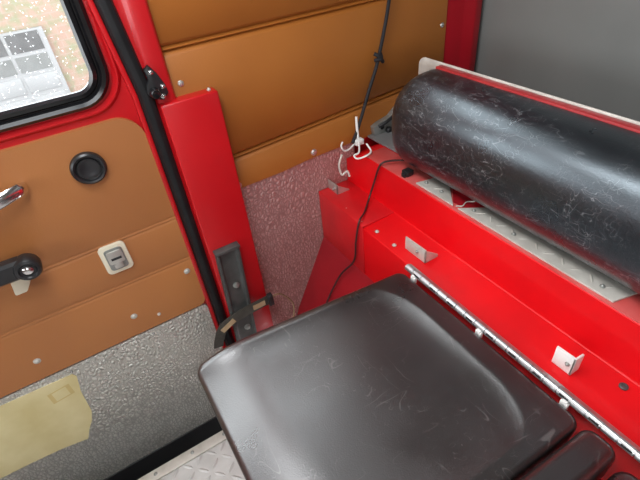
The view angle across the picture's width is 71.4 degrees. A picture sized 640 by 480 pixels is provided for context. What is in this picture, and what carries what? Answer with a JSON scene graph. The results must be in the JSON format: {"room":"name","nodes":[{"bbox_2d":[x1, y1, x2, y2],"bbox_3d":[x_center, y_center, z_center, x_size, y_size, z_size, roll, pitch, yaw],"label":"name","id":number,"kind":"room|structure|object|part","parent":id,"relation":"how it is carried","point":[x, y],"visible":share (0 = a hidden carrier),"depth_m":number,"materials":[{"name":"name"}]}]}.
{"room":"fire truck cab","nodes":[
{"label":"fire truck cab","id":0,"kind":"room"},
{"bbox_2d":[159,440,244,479],"bbox_3d":[-0.077,1.137,0.342,2.635,0.028,1.901,-24,42,-21],"label":"floor","id":1,"kind":"structure","parent":0,"point":[219,462],"depth_m":1.08,"materials":[{"name":"silver metal"}]},
{"bbox_2d":[138,430,226,479],"bbox_3d":[-0.757,0.746,0.936,1.700,0.045,0.027,-24,42,-21],"label":"trim","id":2,"kind":"structure","parent":1,"relation":"attached to","point":[189,455],"depth_m":1.10,"materials":[{"name":"metal"}]},
{"bbox_2d":[297,106,639,479],"bbox_3d":[0.634,0.394,0.624,0.633,0.654,1.864,-24,42,-21],"label":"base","id":3,"kind":"object","parent":1,"relation":"on","point":[569,327],"depth_m":0.77,"materials":[{"name":"red paint"}]},
{"bbox_3d":[0.446,0.610,0.636,0.157,0.338,1.864,-24,42,-21],"label":"sloped panel","id":4,"kind":"part","parent":3,"relation":"part of","materials":[{"name":"red metal"}]},
{"bbox_3d":[0.090,-0.037,1.113,0.089,0.144,0.189,-24,42,-21],"label":"plate","id":5,"kind":"part","parent":3,"relation":"part of","materials":[{"name":"red paint"}]},
{"bbox_2d":[326,159,403,302],"bbox_3d":[0.102,0.011,1.083,0.233,0.410,0.072,-24,42,-21],"label":"cable","id":6,"kind":"object","parent":3,"relation":"hanging from","point":[393,160],"visible":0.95,"depth_m":1.03,"materials":[{"name":"black rubber"}]},
{"bbox_3d":[0.208,-0.317,1.115,0.182,0.074,0.030,-24,42,-21],"label":"latch bracket","id":7,"kind":"part","parent":3,"relation":"part of","materials":[{"name":"grey metal"}]},
{"bbox_2d":[368,132,397,153],"bbox_3d":[0.740,0.137,0.519,0.326,0.005,1.862,-24,42,-21],"label":"metal plate","id":8,"kind":"object","parent":3,"relation":"attached to","point":[385,140],"depth_m":1.08,"materials":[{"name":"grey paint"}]},
{"bbox_2d":[198,273,576,479],"bbox_3d":[0.101,0.406,0.800,0.422,0.516,0.384,-24,42,-21],"label":"seat cushion","id":9,"kind":"object","parent":3,"relation":"on","point":[379,380],"visible":1,"depth_m":0.65,"materials":[{"name":"black leather"}]},
{"bbox_2d":[392,57,639,293],"bbox_3d":[0.486,0.031,0.519,0.120,0.204,1.243,-24,42,-21],"label":"backrest","id":10,"kind":"object","parent":3,"relation":"on","point":[565,172],"visible":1,"depth_m":0.66,"materials":[{"name":"black leather"}]},
{"bbox_3d":[0.535,0.007,0.539,0.003,0.201,1.243,-24,42,-21],"label":"plate","id":11,"kind":"part","parent":10,"relation":"part of","materials":[{"name":"metal"}]},
{"bbox_2d":[519,430,614,479],"bbox_3d":[0.205,0.514,0.639,0.445,0.528,0.048,-24,42,-21],"label":"cushion","id":12,"kind":"object","parent":3,"relation":"on","point":[586,456],"visible":1,"depth_m":0.56,"materials":[{"name":"black leather"}]},
{"bbox_2d":[607,471,638,479],"bbox_3d":[0.322,0.631,0.480,0.438,0.520,0.394,-24,42,-21],"label":"seat cushion","id":13,"kind":"object","parent":3,"relation":"on","point":[621,475],"visible":1,"depth_m":0.55,"materials":[{"name":"black leather"}]},
{"bbox_2d":[354,137,376,153],"bbox_3d":[0.044,-0.252,1.093,0.867,1.853,0.022,-24,42,-21],"label":"wall","id":14,"kind":"structure","parent":0,"point":[370,142],"depth_m":1.15,"materials":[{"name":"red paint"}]},
{"bbox_2d":[113,0,235,341],"bbox_3d":[-0.276,-0.100,0.935,0.060,1.802,0.033,-24,42,-21],"label":"trim","id":15,"kind":"structure","parent":14,"relation":"attached to","point":[135,15],"depth_m":0.74,"materials":[{"name":"red paint"}]},
{"bbox_2d":[159,87,272,338],"bbox_3d":[-0.194,0.160,1.159,0.108,1.104,0.036,-24,42,-21],"label":"pillar cover","id":16,"kind":"structure","parent":14,"relation":"attached to","point":[194,122],"depth_m":0.91,"materials":[{"name":"red metal"}]},
{"bbox_2d":[143,65,167,99],"bbox_3d":[-0.284,-0.269,0.768,0.035,0.061,0.027,-24,42,-21],"label":"door latch","id":17,"kind":"object","parent":16,"relation":"attached to","point":[156,88],"depth_m":0.77,"materials":[{"name":"black plastic"}]},
{"bbox_2d":[213,241,256,341],"bbox_3d":[-0.198,0.212,1.153,0.079,0.488,0.020,-24,42,-21],"label":"rail","id":18,"kind":"object","parent":16,"relation":"attached to","point":[228,258],"visible":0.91,"depth_m":1.07,"materials":[{"name":"grey metal"}]},
{"bbox_2d":[214,292,294,348],"bbox_3d":[-0.164,0.236,1.197,0.251,0.220,0.044,-29,43,-25],"label":"strap","id":19,"kind":"object","parent":18,"relation":"attached to","point":[268,299],"visible":0.91,"depth_m":1.12,"materials":[{"name":"black fabric"}]},
{"bbox_2d":[147,0,447,187],"bbox_3d":[0.016,-0.383,0.952,0.666,0.432,0.016,-24,42,-21],"label":"panel","id":20,"kind":"object","parent":14,"relation":"attached to","point":[291,79],"visible":0.73,"depth_m":0.93,"materials":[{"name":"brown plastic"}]},
{"bbox_2d":[338,0,390,176],"bbox_3d":[0.119,-0.376,0.960,0.196,0.491,0.070,-31,44,-27],"label":"bungee","id":21,"kind":"object","parent":20,"relation":"hanging from","point":[358,141],"visible":1,"depth_m":1.02,"materials":[{"name":"black rubber"},{"name":"white plastic"}]},
{"bbox_2d":[355,116,363,145],"bbox_3d":[0.086,-0.255,1.043,0.022,0.062,0.029,-24,42,-21],"label":"hook","id":22,"kind":"object","parent":21,"relation":"attached to","point":[359,141],"depth_m":1.04,"materials":[{"name":"white plastic"}]},
{"bbox_3d":[0.113,-0.425,0.960,0.161,0.414,0.017,-32,45,-28],"label":"cord","id":23,"kind":"part","parent":21,"relation":"part of","materials":[{"name":"black rubber"}]},
{"bbox_2d":[241,143,354,324],"bbox_3d":[-0.044,0.164,1.299,0.391,0.863,0.008,-24,42,-21],"label":"kick plate","id":24,"kind":"object","parent":14,"relation":"attached to","point":[283,209],"visible":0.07,"depth_m":1.12,"materials":[{"name":"metal"}]},
{"bbox_2d":[443,0,482,71],"bbox_3d":[0.318,-0.722,0.919,0.086,0.922,0.042,-24,42,-21],"label":"trim","id":25,"kind":"structure","parent":14,"relation":"attached to","point":[463,16],"depth_m":1.08,"materials":[{"name":"red paint"}]},
{"bbox_2d":[474,0,639,121],"bbox_3d":[0.927,-0.030,0.413,0.026,1.522,2.108,-24,42,-21],"label":"wall","id":26,"kind":"structure","parent":0,"point":[585,52],"depth_m":0.94,"materials":[{"name":"grey paint"}]},
{"bbox_3d":[-1.584,0.489,0.403,0.672,1.853,0.026,-24,42,-21],"label":"wall","id":27,"kind":"structure","parent":0,"visible":0},
{"bbox_2d":[0,0,225,479],"bbox_3d":[-0.792,0.151,0.704,1.169,1.810,0.094,-24,42,-21],"label":"door","id":28,"kind":"structure","parent":27,"relation":"in","point":[108,321],"depth_m":0.93,"materials":[{"name":"red paint"}]},
{"bbox_3d":[-0.628,-0.009,0.698,0.329,0.062,0.049,-24,42,-21],"label":"pull handle","id":29,"kind":"part","parent":28,"relation":"part of","materials":[{"name":"silver metal"}]},
{"bbox_2d":[69,151,106,183],"bbox_3d":[-0.414,-0.128,0.796,0.061,0.061,0.012,-24,42,-21],"label":"round vent","id":30,"kind":"object","parent":28,"relation":"attached to","point":[85,167],"depth_m":0.79,"materials":[{"name":"black plastic"}]},
{"bbox_3d":[-0.739,0.544,1.046,1.116,0.441,0.008,-24,42,-21],"label":"kick plate","id":31,"kind":"part","parent":28,"relation":"part of","materials":[{"name":"metal"}]},
{"bbox_3d":[-0.415,0.040,0.909,0.031,0.043,0.004,-24,42,-21],"label":"lever","id":32,"kind":"part","parent":28,"relation":"part of","materials":[{"name":"metal"}]},
{"bbox_3d":[-0.418,0.036,0.913,0.053,0.070,0.006,-24,42,-21],"label":"lock plate","id":33,"kind":"part","parent":28,"relation":"part of","materials":[{"name":"beige plastic"}]},
{"bbox_2d":[93,0,234,346],"bbox_3d":[-0.300,-0.084,0.919,0.052,1.802,0.030,-24,42,-21],"label":"seal","id":34,"kind":"object","parent":27,"relation":"attached to","point":[107,10],"depth_m":0.84,"materials":[{"name":"black rubber"}]},
{"label":"outside","id":35,"kind":"structure","parent":0,"visible":0},
{"bbox_3d":[-3.268,0.469,3.501,17.000,0.042,5.780,-24,42,-21],"label":"ground","id":36,"kind":"structure","parent":35,"visible":0},
{"bbox_2d":[0,0,88,110],"bbox_3d":[-3.720,-1.202,3.957,12.750,2.082,0.476,-24,42,-21],"label":"window","id":37,"kind":"structure","parent":36,"relation":"on","point":[41,58],"depth_m":4.11,"materials":[{"name":"clear glass"}]},
{"bbox_3d":[-2.986,-1.632,3.870,0.433,0.157,0.009,-24,42,-21],"label":"pane","id":38,"kind":"part","parent":37,"relation":"part of","materials":[{"name":"grey glass"}]},
{"bbox_3d":[-2.970,-1.493,3.981,0.433,0.132,0.009,-24,42,-21],"label":"pane","id":39,"kind":"part","parent":37,"relation":"part of","materials":[{"name":"grey glass"}]},
{"bbox_3d":[-2.952,-1.355,4.089,0.433,0.144,0.013,-24,42,-21],"label":"door panel","id":40,"kind":"part","parent":37,"relation":"part of","materials":[{"name":"white paint"}]},
{"bbox_3d":[-2.935,-1.209,4.205,0.433,0.144,0.013,-24,42,-21],"label":"door panel","id":41,"kind":"part","parent":37,"relation":"part of","materials":[{"name":"white paint"}]},
{"bbox_3d":[-2.660,-1.780,4.008,0.273,0.157,0.009,-24,42,-21],"label":"pane","id":42,"kind":"part","parent":37,"relation":"part of","materials":[{"name":"grey glass"}]},
{"bbox_3d":[-2.644,-1.641,4.119,0.273,0.132,0.009,-24,42,-21],"label":"pane","id":43,"kind":"part","parent":37,"relation":"part of","materials":[{"name":"grey glass"}]},
{"bbox_3d":[-3.417,-0.931,4.075,2.261,1.458,0.042,-24,42,-21],"label":"garage door","id":44,"kind":"part","parent":37,"relation":"part of","materials":[{"name":"white paint"}]},
{"bbox_3d":[-2.627,-1.503,4.227,0.273,0.144,0.013,-24,42,-21],"label":"door panel","id":45,"kind":"part","parent":37,"relation":"part of","materials":[{"name":"white paint"}]},
{"bbox_3d":[-2.609,-1.357,4.342,0.273,0.144,0.013,-24,42,-21],"label":"door panel","id":46,"kind":"part","parent":37,"relation":"part of","materials":[{"name":"white paint"}]}
]}

